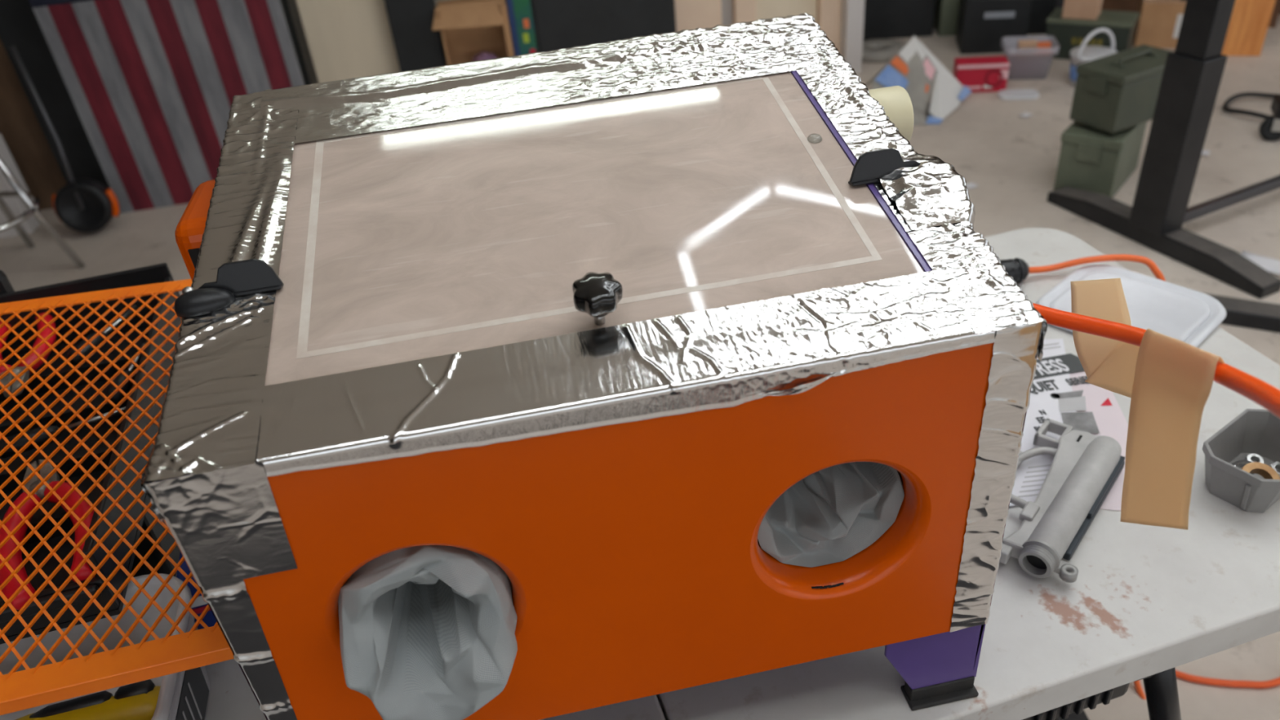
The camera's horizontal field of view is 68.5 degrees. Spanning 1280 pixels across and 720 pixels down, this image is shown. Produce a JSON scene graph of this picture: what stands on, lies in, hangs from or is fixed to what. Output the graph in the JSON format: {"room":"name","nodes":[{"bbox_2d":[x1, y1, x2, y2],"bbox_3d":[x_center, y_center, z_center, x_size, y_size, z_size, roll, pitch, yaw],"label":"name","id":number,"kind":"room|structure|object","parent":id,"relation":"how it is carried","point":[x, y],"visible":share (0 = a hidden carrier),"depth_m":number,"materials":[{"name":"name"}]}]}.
{"room":"garage workshop","nodes":[
{"label":"garage workshop","id":0,"kind":"room"},
{"bbox_2d":[287,0,505,84],"bbox_3d":[-1.387,-2.319,3.676,4.570,2.940,0.100,-10,35,-6],"label":"wall","id":1,"kind":"structure","parent":0,"point":[292,5],"depth_m":4.19,"materials":[{"name":"paint"}]},
{"bbox_2d":[295,0,399,83],"bbox_3d":[-1.322,-1.891,3.840,0.365,2.040,0.120,-10,35,-6],"label":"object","id":2,"kind":"structure","parent":1,"relation":"attached to","point":[346,39],"depth_m":4.10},
{"bbox_2d":[674,0,722,31],"bbox_3d":[0.189,-2.199,3.976,0.240,2.140,0.120,-10,35,-6],"label":"trim","id":3,"kind":"structure","parent":1,"relation":"attached to","point":[689,14],"depth_m":4.33,"materials":[{"name":"beige wood"}]},
{"bbox_2d":[721,0,733,25],"bbox_3d":[0.335,-2.245,4.021,0.070,2.140,0.050,-10,35,-6],"label":"trim","id":4,"kind":"structure","parent":1,"relation":"attached to","point":[726,5],"depth_m":4.42,"materials":[{"name":"grey"}]},
{"bbox_2d":[732,0,755,23],"bbox_3d":[0.423,-2.246,4.010,0.100,2.140,0.100,-10,35,-6],"label":"trim","id":5,"kind":"structure","parent":1,"relation":"attached to","point":[744,11],"depth_m":4.38,"materials":[{"name":"beige wood"}]},
{"bbox_2d":[755,0,817,22],"bbox_3d":[0.620,-2.292,4.048,0.310,2.140,0.060,-10,35,-6],"label":"trim","id":6,"kind":"structure","parent":1,"relation":"attached to","point":[765,9],"depth_m":4.44,"materials":[{"name":"beige wood"}]},
{"bbox_2d":[816,0,841,53],"bbox_3d":[0.827,-2.315,4.049,0.105,2.140,0.110,-10,35,-6],"label":"trim","id":7,"kind":"structure","parent":1,"relation":"attached to","point":[828,12],"depth_m":4.46,"materials":[{"name":"beige wood"}]},
{"bbox_2d":[840,0,864,73],"bbox_3d":[0.927,-2.312,4.031,0.085,2.140,0.180,-10,35,-6],"label":"trim","id":8,"kind":"structure","parent":1,"relation":"attached to","point":[852,11],"depth_m":4.45,"materials":[{"name":"white"}]},
{"bbox_2d":[0,14,1279,719],"bbox_3d":[1.670,-0.131,2.726,9.600,0.100,9.400,-10,35,-6],"label":"floor","id":9,"kind":"structure","parent":0,"point":[1012,159],"depth_m":3.49,"materials":[{"name":"concrete"}]},
{"bbox_2d":[0,133,39,238],"bbox_3d":[-2.821,-0.641,3.714,0.690,0.380,0.130,-10,35,-6],"label":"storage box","id":10,"kind":"object","parent":9,"relation":"on","point":[17,207],"visible":0.69,"depth_m":3.75,"materials":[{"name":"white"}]},
{"bbox_2d":[0,40,66,210],"bbox_3d":[-2.576,-1.461,3.488,0.205,1.940,0.060,-10,35,-6],"label":"board","id":11,"kind":"object","parent":9,"relation":"on","point":[20,130],"visible":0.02,"depth_m":3.84,"materials":[{"name":"brown wood"}]},
{"bbox_2d":[0,157,85,268],"bbox_3d":[-2.370,-0.573,3.293,0.422,0.673,0.422,18,41,30],"label":"stool","id":12,"kind":"object","parent":9,"relation":"on","point":[25,197],"visible":1,"depth_m":3.40,"materials":[{"name":"grey metal"}]},
{"bbox_2d":[8,45,119,232],"bbox_3d":[-2.202,-0.812,3.562,0.220,0.705,0.163,4,36,15],"label":"hand truck","id":13,"kind":"object","parent":9,"relation":"on","point":[82,205],"visible":1,"depth_m":3.66,"materials":[{"name":"black metal"}]},
{"bbox_2d":[0,0,311,189],"bbox_3d":[-1.978,-1.518,3.695,0.990,1.700,0.420,-10,35,-6],"label":"frame","id":14,"kind":"object","parent":9,"relation":"on","point":[20,27],"visible":0.02,"depth_m":3.69,"materials":[{"name":"black metal"}]},
{"bbox_2d":[28,0,304,213],"bbox_3d":[-1.800,-1.346,3.506,0.859,1.600,0.026,-10,35,-6],"label":"flag","id":15,"kind":"object","parent":9,"relation":"on","point":[152,86],"visible":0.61,"depth_m":3.65,"materials":[{"name":"multicoloured fabric"}]},
{"bbox_2d":[384,0,447,71],"bbox_3d":[-1.006,-1.686,3.974,0.200,1.500,0.200,-10,35,-6],"label":"cabinet","id":16,"kind":"object","parent":9,"relation":"on","point":[417,46],"visible":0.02,"depth_m":4.05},
{"bbox_2d":[431,0,514,65],"bbox_3d":[-0.722,-1.307,4.200,0.325,0.574,0.225,-10,35,-6],"label":"box","id":17,"kind":"object","parent":9,"relation":"on","point":[468,28],"visible":0.34,"depth_m":4.08,"materials":[{"name":"cardboard"}]},
{"bbox_2d":[471,52,497,61],"bbox_3d":[-0.689,-1.304,4.212,0.170,0.150,0.166,-10,35,-6],"label":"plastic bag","id":18,"kind":"object","parent":17,"relation":"in","point":[483,55],"visible":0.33,"depth_m":4.16,"materials":[{"name":"purple plastic"}]},
{"bbox_2d":[505,0,537,55],"bbox_3d":[-0.524,-1.485,4.141,0.100,0.900,0.142,-10,35,-6],"label":"book","id":19,"kind":"object","parent":9,"relation":"on","point":[519,11],"visible":0.38,"depth_m":4.08,"materials":[{"name":"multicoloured paper"}]},
{"bbox_2d":[522,32,529,43],"bbox_3d":[-0.498,-1.408,4.113,0.024,0.040,0.001,-10,35,-6],"label":"light","id":20,"kind":"object","parent":19,"relation":"attached to","point":[526,36],"depth_m":4.11,"materials":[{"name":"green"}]},
{"bbox_2d":[523,18,529,28],"bbox_3d":[-0.493,-1.459,4.080,0.024,0.040,0.001,-10,35,-6],"label":"light","id":21,"kind":"object","parent":19,"relation":"on","point":[526,21],"depth_m":4.08,"materials":[{"name":"orange"}]},
{"bbox_2d":[529,48,535,53],"bbox_3d":[-0.472,-1.353,4.154,0.024,0.040,0.001,-10,35,-6],"label":"light","id":22,"kind":"object","parent":19,"relation":"attached to","point":[531,50],"depth_m":4.15,"materials":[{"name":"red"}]},
{"bbox_2d":[529,0,675,52],"bbox_3d":[-0.199,-1.815,4.041,0.630,1.500,0.228,-10,35,-6],"label":"cabinet","id":23,"kind":"object","parent":9,"relation":"on","point":[557,24],"visible":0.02,"depth_m":4.13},
{"bbox_2d":[176,227,1279,719],"bbox_3d":[-0.030,0.484,1.341,1.860,0.745,0.791,-13,35,-11],"label":"folding table","id":24,"kind":"object","parent":9,"relation":"on","point":[1144,602],"visible":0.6,"depth_m":0.94,"materials":[{"name":"plastic"}]},
{"bbox_2d":[0,573,210,719],"bbox_3d":[-0.520,0.333,0.866,0.224,0.121,0.224,-12,35,-9],"label":"tub","id":25,"kind":"object","parent":24,"relation":"on","point":[183,695],"visible":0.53,"depth_m":0.93,"materials":[{"name":"grey plastic"}]},
{"bbox_2d":[14,679,160,719],"bbox_3d":[-0.520,0.344,0.882,0.156,0.044,0.056,-13,35,-10],"label":"tool","id":26,"kind":"object","parent":25,"relation":"in","point":[138,700],"visible":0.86,"depth_m":0.88,"materials":[{"name":"yellow plastic"}]},
{"bbox_2d":[130,497,180,577],"bbox_3d":[-0.743,0.142,1.171,0.320,0.127,0.370,-13,35,-10],"label":"case","id":27,"kind":"object","parent":24,"relation":"on","point":[157,531],"visible":0.03,"depth_m":1.06,"materials":[{"name":"plastic"}]},
{"bbox_2d":[0,262,181,644],"bbox_3d":[-0.741,0.075,1.049,0.360,0.120,0.598,-13,35,-10],"label":"storage cart","id":28,"kind":"object","parent":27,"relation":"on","point":[160,273],"visible":0.56,"depth_m":1.09,"materials":[{"name":"metal"}]},
{"bbox_2d":[0,312,56,397],"bbox_3d":[-0.792,-0.007,1.197,0.085,0.020,0.202,-19,36,-18],"label":"pliers","id":29,"kind":"object","parent":28,"relation":"in","point":[17,370],"visible":0.55,"depth_m":1.18,"materials":[{"name":"red plastic"}]},
{"bbox_2d":[0,459,95,609],"bbox_3d":[-0.583,0.159,0.924,0.092,0.022,0.219,-23,38,-23],"label":"clamp","id":30,"kind":"object","parent":28,"relation":"in","point":[85,571],"visible":0.52,"depth_m":0.91,"materials":[{"name":"red"}]},
{"bbox_2d":[0,406,125,458],"bbox_3d":[-0.649,0.078,1.063,0.143,0.022,0.022,-20,37,-20],"label":"screwdriver","id":31,"kind":"object","parent":28,"relation":"in","point":[40,440],"visible":0.56,"depth_m":1.05,"materials":[{"name":"silver metal"}]},
{"bbox_2d":[66,304,137,365],"bbox_3d":[-0.703,-0.036,1.236,0.022,0.022,0.132,2,35,11],"label":"screwdriver","id":32,"kind":"object","parent":28,"relation":"in","point":[86,350],"visible":0.66,"depth_m":1.21,"materials":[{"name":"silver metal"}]},
{"bbox_2d":[0,279,233,715],"bbox_3d":[-0.634,0.105,0.894,0.465,0.118,0.574,-15,35,-13],"label":"grate","id":33,"kind":"object","parent":28,"relation":"on","point":[40,685],"visible":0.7,"depth_m":0.83,"materials":[{"name":"orange metal"}]},
{"bbox_2d":[104,342,145,404],"bbox_3d":[-0.625,0.014,1.152,0.022,0.022,0.121,-8,34,-3],"label":"screwdriver","id":34,"kind":"object","parent":28,"relation":"in","point":[117,397],"visible":0.51,"depth_m":1.12,"materials":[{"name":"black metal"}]},
{"bbox_2d":[176,551,216,629],"bbox_3d":[-0.439,0.231,1.025,0.091,0.095,0.101,-13,35,-11],"label":"pack","id":35,"kind":"object","parent":24,"relation":"on","point":[199,604],"visible":0.02,"depth_m":0.97,"materials":[{"name":"blue plastic"}]},
{"bbox_2d":[141,13,1047,719],"bbox_3d":[-0.041,0.033,0.891,0.709,0.503,0.553,-10,35,-6],"label":"glove box","id":36,"kind":"object","parent":24,"relation":"on","point":[542,384],"visible":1,"depth_m":0.71,"materials":[{"name":"orange paint"},{"name":"metal foil"},{"name":"acrylic"}]},
{"bbox_2d":[1008,338,1128,511],"bbox_3d":[0.509,0.074,1.194,0.219,0.003,0.353,-2,34,5],"label":"printed paper","id":37,"kind":"object","parent":24,"relation":"on","point":[1060,392],"visible":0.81,"depth_m":1.20,"materials":[{"name":"white paper"}]},
{"bbox_2d":[1017,493,1038,497],"bbox_3d":[0.452,0.155,1.081,0.036,0.001,0.002,-6,34,-1],"label":"print","id":38,"kind":"object","parent":37,"relation":"on","point":[1019,495],"depth_m":1.08,"materials":[{"name":"grey paper"}]},
{"bbox_2d":[1019,488,1039,492],"bbox_3d":[0.456,0.150,1.088,0.036,0.001,0.002,-6,34,-1],"label":"print","id":39,"kind":"object","parent":37,"relation":"on","point":[1020,490],"depth_m":1.09,"materials":[{"name":"grey"}]},
{"bbox_2d":[1021,484,1042,487],"bbox_3d":[0.461,0.146,1.094,0.036,0.001,0.002,-6,34,-1],"label":"print","id":40,"kind":"object","parent":37,"relation":"on","point":[1022,485],"depth_m":1.09,"materials":[{"name":"grey paper"}]},
{"bbox_2d":[1022,479,1044,482],"bbox_3d":[0.466,0.141,1.101,0.036,0.001,0.002,-6,34,-1],"label":"print","id":41,"kind":"object","parent":37,"relation":"on","point":[1024,480],"depth_m":1.10,"materials":[{"name":"grey paper"}]},
{"bbox_2d":[1024,474,1047,477],"bbox_3d":[0.470,0.136,1.107,0.036,0.001,0.002,-6,34,-1],"label":"print","id":42,"kind":"object","parent":37,"relation":"on","point":[1025,475],"depth_m":1.11,"materials":[{"name":"grey"}]},
{"bbox_2d":[1026,469,1048,473],"bbox_3d":[0.475,0.131,1.113,0.036,0.001,0.002,-6,34,-1],"label":"print","id":43,"kind":"object","parent":37,"relation":"on","point":[1028,471],"depth_m":1.11,"materials":[{"name":"grey paper"}]},
{"bbox_2d":[1027,464,1051,468],"bbox_3d":[0.479,0.126,1.120,0.036,0.001,0.002,-6,34,-1],"label":"print","id":44,"kind":"object","parent":37,"relation":"on","point":[1029,466],"depth_m":1.12,"materials":[{"name":"grey paper"}]},
{"bbox_2d":[1043,342,1058,346],"bbox_3d":[0.513,-0.014,1.319,0.155,0.001,0.003,-7,34,-2],"label":"print","id":45,"kind":"object","parent":37,"relation":"on","point":[1044,344],"depth_m":1.32,"materials":[{"name":"grey"}]},
{"bbox_2d":[1043,346,1060,349],"bbox_3d":[0.513,-0.009,1.312,0.152,0.001,0.003,-7,34,-2],"label":"print","id":46,"kind":"object","parent":37,"relation":"on","point":[1044,347],"depth_m":1.31,"materials":[{"name":"grey paper"}]},
{"bbox_2d":[1050,393,1060,398],"bbox_3d":[0.541,0.047,1.226,0.012,0.001,0.012,-17,36,-16],"label":"print","id":47,"kind":"object","parent":37,"relation":"on","point":[1052,395],"depth_m":1.23,"materials":[{"name":"grey"}]},
{"bbox_2d":[1034,353,1084,379],"bbox_3d":[0.518,0.016,1.275,0.185,0.001,0.042,-9,34,-5],"label":"print","id":48,"kind":"object","parent":37,"relation":"on","point":[1052,366],"depth_m":1.27,"materials":[{"name":"grey"}]},
{"bbox_2d":[999,417,1124,582],"bbox_3d":[0.454,0.143,1.063,0.150,0.040,0.245,22,43,34],"label":"receiver","id":49,"kind":"object","parent":37,"relation":"on","point":[1084,468],"visible":0.88,"depth_m":1.03,"materials":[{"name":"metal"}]},
{"bbox_2d":[1049,390,1083,399],"bbox_3d":[0.560,0.045,1.227,0.043,0.001,0.023,-17,36,-16],"label":"print","id":50,"kind":"object","parent":37,"relation":"on","point":[1054,394],"depth_m":1.23,"materials":[{"name":"grey paper"}]},
{"bbox_2d":[1057,395,1086,411],"bbox_3d":[0.557,0.056,1.210,0.042,0.001,0.030,-3,34,4],"label":"print","id":51,"kind":"object","parent":37,"relation":"on","point":[1065,403],"depth_m":1.21,"materials":[{"name":"grey paper"}]},
{"bbox_2d":[1060,411,1099,433],"bbox_3d":[0.550,0.079,1.179,0.040,0.001,0.047,2,35,11],"label":"print","id":52,"kind":"object","parent":37,"relation":"on","point":[1086,421],"depth_m":1.18,"materials":[{"name":"grey paper"}]},
{"bbox_2d":[1101,397,1112,405],"bbox_3d":[0.598,0.054,1.211,0.015,0.001,0.017,-1,35,7],"label":"print","id":53,"kind":"object","parent":37,"relation":"on","point":[1104,401],"depth_m":1.21,"materials":[{"name":"red"}]},
{"bbox_2d":[1000,253,1165,699],"bbox_3d":[0.840,0.284,1.487,0.232,0.807,0.685,-25,39,-25],"label":"power cord","id":54,"kind":"object","parent":24,"relation":"on","point":[1018,268],"visible":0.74,"depth_m":1.46,"materials":[{"name":"orange plastic"}]},
{"bbox_2d":[1035,264,1226,347],"bbox_3d":[0.712,-0.074,1.370,0.204,0.012,0.219,-31,41,-32],"label":"lid","id":55,"kind":"object","parent":24,"relation":"on","point":[1188,316],"visible":0.6,"depth_m":1.37,"materials":[{"name":"white plastic"}]},
{"bbox_2d":[1202,408,1279,512],"bbox_3d":[0.695,0.116,1.057,0.126,0.058,0.088,-26,39,-26],"label":"bin","id":56,"kind":"object","parent":24,"relation":"on","point":[1256,431],"visible":0.97,"depth_m":1.06,"materials":[{"name":"grey plastic"}]},
{"bbox_2d":[1231,459,1253,474],"bbox_3d":[0.686,0.125,1.072,0.024,0.019,0.026,5,36,16],"label":"washer","id":57,"kind":"object","parent":56,"relation":"in","point":[1240,464],"visible":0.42,"depth_m":1.08,"materials":[{"name":"silver metal"}]},
{"bbox_2d":[1244,453,1264,463],"bbox_3d":[0.710,0.117,1.087,0.018,0.010,0.018,3,35,13],"label":"washer","id":58,"kind":"object","parent":56,"relation":"in","point":[1258,458],"visible":0.66,"depth_m":1.09,"materials":[{"name":"silver metal"}]},
{"bbox_2d":[1240,462,1279,479],"bbox_3d":[0.686,0.135,1.043,0.042,0.028,0.042,-5,34,2],"label":"nut","id":59,"kind":"object","parent":56,"relation":"in","point":[1267,472],"visible":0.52,"depth_m":1.04,"materials":[{"name":"gold metal"}]},
{"bbox_2d":[1269,461,1279,475],"bbox_3d":[0.725,0.126,1.068,0.022,0.013,0.020,-20,37,-20],"label":"nut","id":60,"kind":"object","parent":56,"relation":"in","point":[1276,464],"visible":0.6,"depth_m":1.07,"materials":[{"name":"silver metal"}]},
{"bbox_2d":[862,39,902,63],"bbox_3d":[1.199,-1.560,4.748,0.260,0.050,0.260,-10,35,-6],"label":"coil","id":61,"kind":"object","parent":9,"relation":"on","point":[873,51],"visible":0.8,"depth_m":4.68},
{"bbox_2d":[862,0,935,40],"bbox_3d":[1.316,-2.050,4.939,0.420,0.620,0.340,-2,35,6],"label":"speaker","id":62,"kind":"object","parent":9,"relation":"on","point":[882,19],"visible":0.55,"depth_m":4.92},
{"bbox_2d":[866,35,971,125],"bbox_3d":[1.210,-1.246,4.046,0.464,0.321,0.449,-1,35,7],"label":"carton","id":63,"kind":"object","parent":9,"relation":"on","point":[913,68],"visible":0.85,"depth_m":3.99,"materials":[{"name":"white cardboard"}]},
{"bbox_2d":[933,0,959,36],"bbox_3d":[1.619,-1.927,4.893,0.120,0.420,0.200,-2,35,6],"label":"canister","id":64,"kind":"object","parent":9,"relation":"on","point":[946,11],"visible":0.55,"depth_m":4.89,"materials":[{"name":"plastic"}]},
{"bbox_2d":[966,182,977,188],"bbox_3d":[1.198,-0.635,3.433,0.060,0.005,0.040,-13,35,-11],"label":"paper scrap","id":65,"kind":"object","parent":9,"relation":"on","point":[970,185],"visible":0.59,"depth_m":3.43,"materials":[{"name":"white paper"}]},
{"bbox_2d":[952,55,1009,93],"bbox_3d":[1.525,-1.278,4.218,0.220,0.130,0.107,0,35,9],"label":"carton","id":66,"kind":"object","parent":9,"relation":"on","point":[984,73],"visible":0.84,"depth_m":4.18,"materials":[{"name":"red cardboard"}]},
{"bbox_2d":[957,63,1009,88],"bbox_3d":[1.517,-1.256,4.170,0.210,0.108,0.069,-10,35,-6],"label":"print","id":67,"kind":"object","parent":66,"relation":"attached to","point":[975,76],"depth_m":4.17,"materials":[{"name":"red paper"}]},
{"bbox_2d":[955,0,1031,54],"bbox_3d":[1.745,-1.696,4.655,0.300,0.285,0.248,1,35,10],"label":"black toolcase","id":68,"kind":"object","parent":9,"relation":"on","point":[983,26],"visible":0.95,"depth_m":4.57,"materials":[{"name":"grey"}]},
{"bbox_2d":[997,88,1039,100],"bbox_3d":[1.662,-1.166,4.132,0.170,0.018,0.100,1,35,10],"label":"tray","id":69,"kind":"object","parent":9,"relation":"on","point":[1012,94],"visible":1,"depth_m":4.11,"materials":[{"name":"white plastic"}]},
{"bbox_2d":[1018,111,1033,117],"bbox_3d":[1.616,-1.026,3.939,0.050,0.006,0.040,-24,38,-25],"label":"paper scrap","id":70,"kind":"object","parent":9,"relation":"on","point":[1025,114],"visible":1,"depth_m":3.94,"materials":[{"name":"white paper"}]},
{"bbox_2d":[1011,56,1042,76],"bbox_3d":[1.778,-1.382,4.314,0.230,0.150,0.190,3,35,12],"label":"tub","id":71,"kind":"object","parent":9,"relation":"on","point":[1019,68],"visible":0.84,"depth_m":4.30,"materials":[{"name":"white plastic"}]},
{"bbox_2d":[1015,40,1037,60],"bbox_3d":[1.751,-1.403,4.260,0.080,0.085,0.054,3,35,13],"label":"block","id":72,"kind":"object","parent":71,"relation":"on","point":[1026,50],"visible":1,"depth_m":4.24,"materials":[{"name":"cardboard"}]},
{"bbox_2d":[1035,40,1051,56],"bbox_3d":[1.821,-1.419,4.291,0.090,0.066,0.050,0,35,8],"label":"pack","id":73,"kind":"object","parent":71,"relation":"on","point":[1043,48],"visible":0.64,"depth_m":4.27,"materials":[{"name":"orange cardboard"}]},
{"bbox_2d":[1026,0,1056,35],"bbox_3d":[1.990,-1.942,4.833,0.240,0.450,0.300,1,35,10],"label":"bin","id":74,"kind":"object","parent":9,"relation":"on","point":[1041,10],"visible":0.24,"depth_m":4.78,"materials":[{"name":"black plastic"}]},
{"bbox_2d":[1054,0,1064,9],"bbox_3d":[2.186,-1.977,4.854,0.100,0.450,0.300,1,35,10],"label":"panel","id":75,"kind":"object","parent":9,"relation":"on","point":[1059,3],"visible":0.02,"depth_m":4.79,"materials":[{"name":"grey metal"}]},
{"bbox_2d":[1054,709,1088,719],"bbox_3d":[-0.078,1.258,0.860,1.900,0.012,1.900,-7,34,-1],"label":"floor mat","id":76,"kind":"object","parent":9,"relation":"on","point":[1073,716],"visible":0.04,"depth_m":1.65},
{"bbox_2d":[1042,7,1139,59],"bbox_3d":[2.132,-1.539,4.460,0.370,0.182,0.210,15,40,28],"label":"crate","id":77,"kind":"object","parent":9,"relation":"on","point":[1065,35],"visible":0.82,"depth_m":4.38,"materials":[{"name":"green paint"}]},
{"bbox_2d":[1061,0,1102,20],"bbox_3d":[2.065,-1.687,4.372,0.150,0.170,0.120,15,40,28],"label":"carton","id":78,"kind":"object","parent":77,"relation":"on","point":[1072,9],"visible":1,"depth_m":4.35,"materials":[{"name":"cardboard"}]},
{"bbox_2d":[1069,27,1117,88],"bbox_3d":[1.982,-1.327,4.115,0.190,0.248,0.190,1,35,10],"label":"pail","id":79,"kind":"object","parent":9,"relation":"on","point":[1083,54],"visible":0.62,"depth_m":4.10,"materials":[{"name":"plastic"}]},
{"bbox_2d":[1053,120,1146,198],"bbox_3d":[1.634,-0.749,3.328,0.198,0.243,0.350,21,42,33],"label":"can","id":80,"kind":"object","parent":9,"relation":"on","point":[1091,159],"visible":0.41,"depth_m":3.22,"materials":[{"name":"green metal"}]},
{"bbox_2d":[1069,44,1172,133],"bbox_3d":[1.658,-0.931,3.188,0.340,0.211,0.188,-21,37,-21],"label":"can","id":81,"kind":"object","parent":80,"relation":"on","point":[1115,92],"visible":0.91,"depth_m":3.12,"materials":[{"name":"green paint"}]},
{"bbox_2d":[1101,0,1139,12],"bbox_3d":[2.610,-2.121,5.134,0.640,0.300,0.440,15,40,28],"label":"box","id":82,"kind":"object","parent":9,"relation":"on","point":[1131,6],"visible":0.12,"depth_m":5.02,"materials":[{"name":"cardboard"}]},
{"bbox_2d":[1032,302,1279,417],"bbox_3d":[0.423,0.579,0.725,0.687,1.242,0.618,16,40,29],"label":"air hose","id":83,"kind":"object","parent":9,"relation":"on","point":[1261,393],"visible":0.48,"depth_m":0.67,"materials":[{"name":"orange rubber"}]},
{"bbox_2d":[1070,278,1225,529],"bbox_3d":[0.375,0.002,0.729,0.041,0.178,0.271,2,35,11],"label":"paper strip","id":84,"kind":"object","parent":83,"relation":"hanging from","point":[1167,380],"visible":0.91,"depth_m":0.66,"materials":[{"name":"beige paper"}]},
{"bbox_2d":[1133,0,1186,48],"bbox_3d":[2.538,-1.635,4.512,0.270,0.214,0.222,9,37,20],"label":"carton","id":85,"kind":"object","parent":9,"relation":"on","point":[1158,24],"visible":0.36,"depth_m":4.44,"materials":[{"name":"cardboard"}]},
{"bbox_2d":[1046,0,1279,298],"bbox_3d":[1.857,-1.044,2.708,0.810,1.390,0.800,-19,36,-18],"label":"desk leg","id":86,"kind":"object","parent":9,"relation":"on","point":[1193,73],"visible":1,"depth_m":2.78,"materials":[{"name":"black metal"}]},
{"bbox_2d":[1201,149,1209,155],"bbox_3d":[2.097,-0.771,3.496,0.035,0.005,0.050,13,39,25],"label":"paper scrap","id":87,"kind":"object","parent":9,"relation":"on","point":[1204,152],"visible":0.65,"depth_m":3.49,"materials":[{"name":"white paper"}]},
{"bbox_2d":[1175,670,1279,688],"bbox_3d":[1.148,0.514,1.763,0.856,0.012,0.215,-10,35,-6],"label":"extension cord","id":88,"kind":"object","parent":9,"relation":"on","point":[1224,682],"visible":0.48,"depth_m":1.68,"materials":[{"name":"orange plastic"}]},
{"bbox_2d":[1204,293,1279,333],"bbox_3d":[1.834,-0.092,2.515,0.718,0.046,0.080,13,38,25],"label":"bar","id":89,"kind":"object","parent":9,"relation":"on","point":[1248,313],"visible":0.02,"depth_m":2.57,"materials":[{"name":"black metal"}]},
{"bbox_2d":[1221,0,1275,56],"bbox_3d":[2.680,-2.193,3.809,0.170,1.900,0.060,7,36,17],"label":"wooden post","id":90,"kind":"object","parent":9,"relation":"on","point":[1250,20],"visible":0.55,"depth_m":4.25,"materials":[{"name":"orange wood"}]},
{"bbox_2d":[1222,92,1279,119],"bbox_3d":[2.593,-0.999,3.726,0.500,0.038,0.320,7,36,17],"label":"cable loop","id":91,"kind":"object","parent":9,"relation":"on","point":[1225,106],"visible":0.87,"depth_m":3.81,"materials":[{"name":"black"}]},
{"bbox_2d":[1240,250,1279,275],"bbox_3d":[1.901,-0.277,2.803,0.090,0.006,0.220,-31,42,-32],"label":"paper scrap","id":92,"kind":"object","parent":9,"relation":"on","point":[1273,265],"visible":0.66,"depth_m":2.83,"materials":[{"name":"white paper"}]},
{"bbox_2d":[1258,94,1279,141],"bbox_3d":[2.538,-0.874,3.449,0.448,0.160,0.120,7,36,17],"label":"stand","id":93,"kind":"object","parent":9,"relation":"on","point":[1269,128],"visible":1,"depth_m":3.51,"materials":[{"name":"black metal"}]},
{"bbox_2d":[1267,0,1279,27],"bbox_3d":[2.986,-1.759,4.702,0.320,0.129,0.240,7,36,17],"label":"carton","id":94,"kind":"object","parent":9,"relation":"on","point":[1276,11],"visible":0.19,"depth_m":4.57,"materials":[{"name":"cardboard"}]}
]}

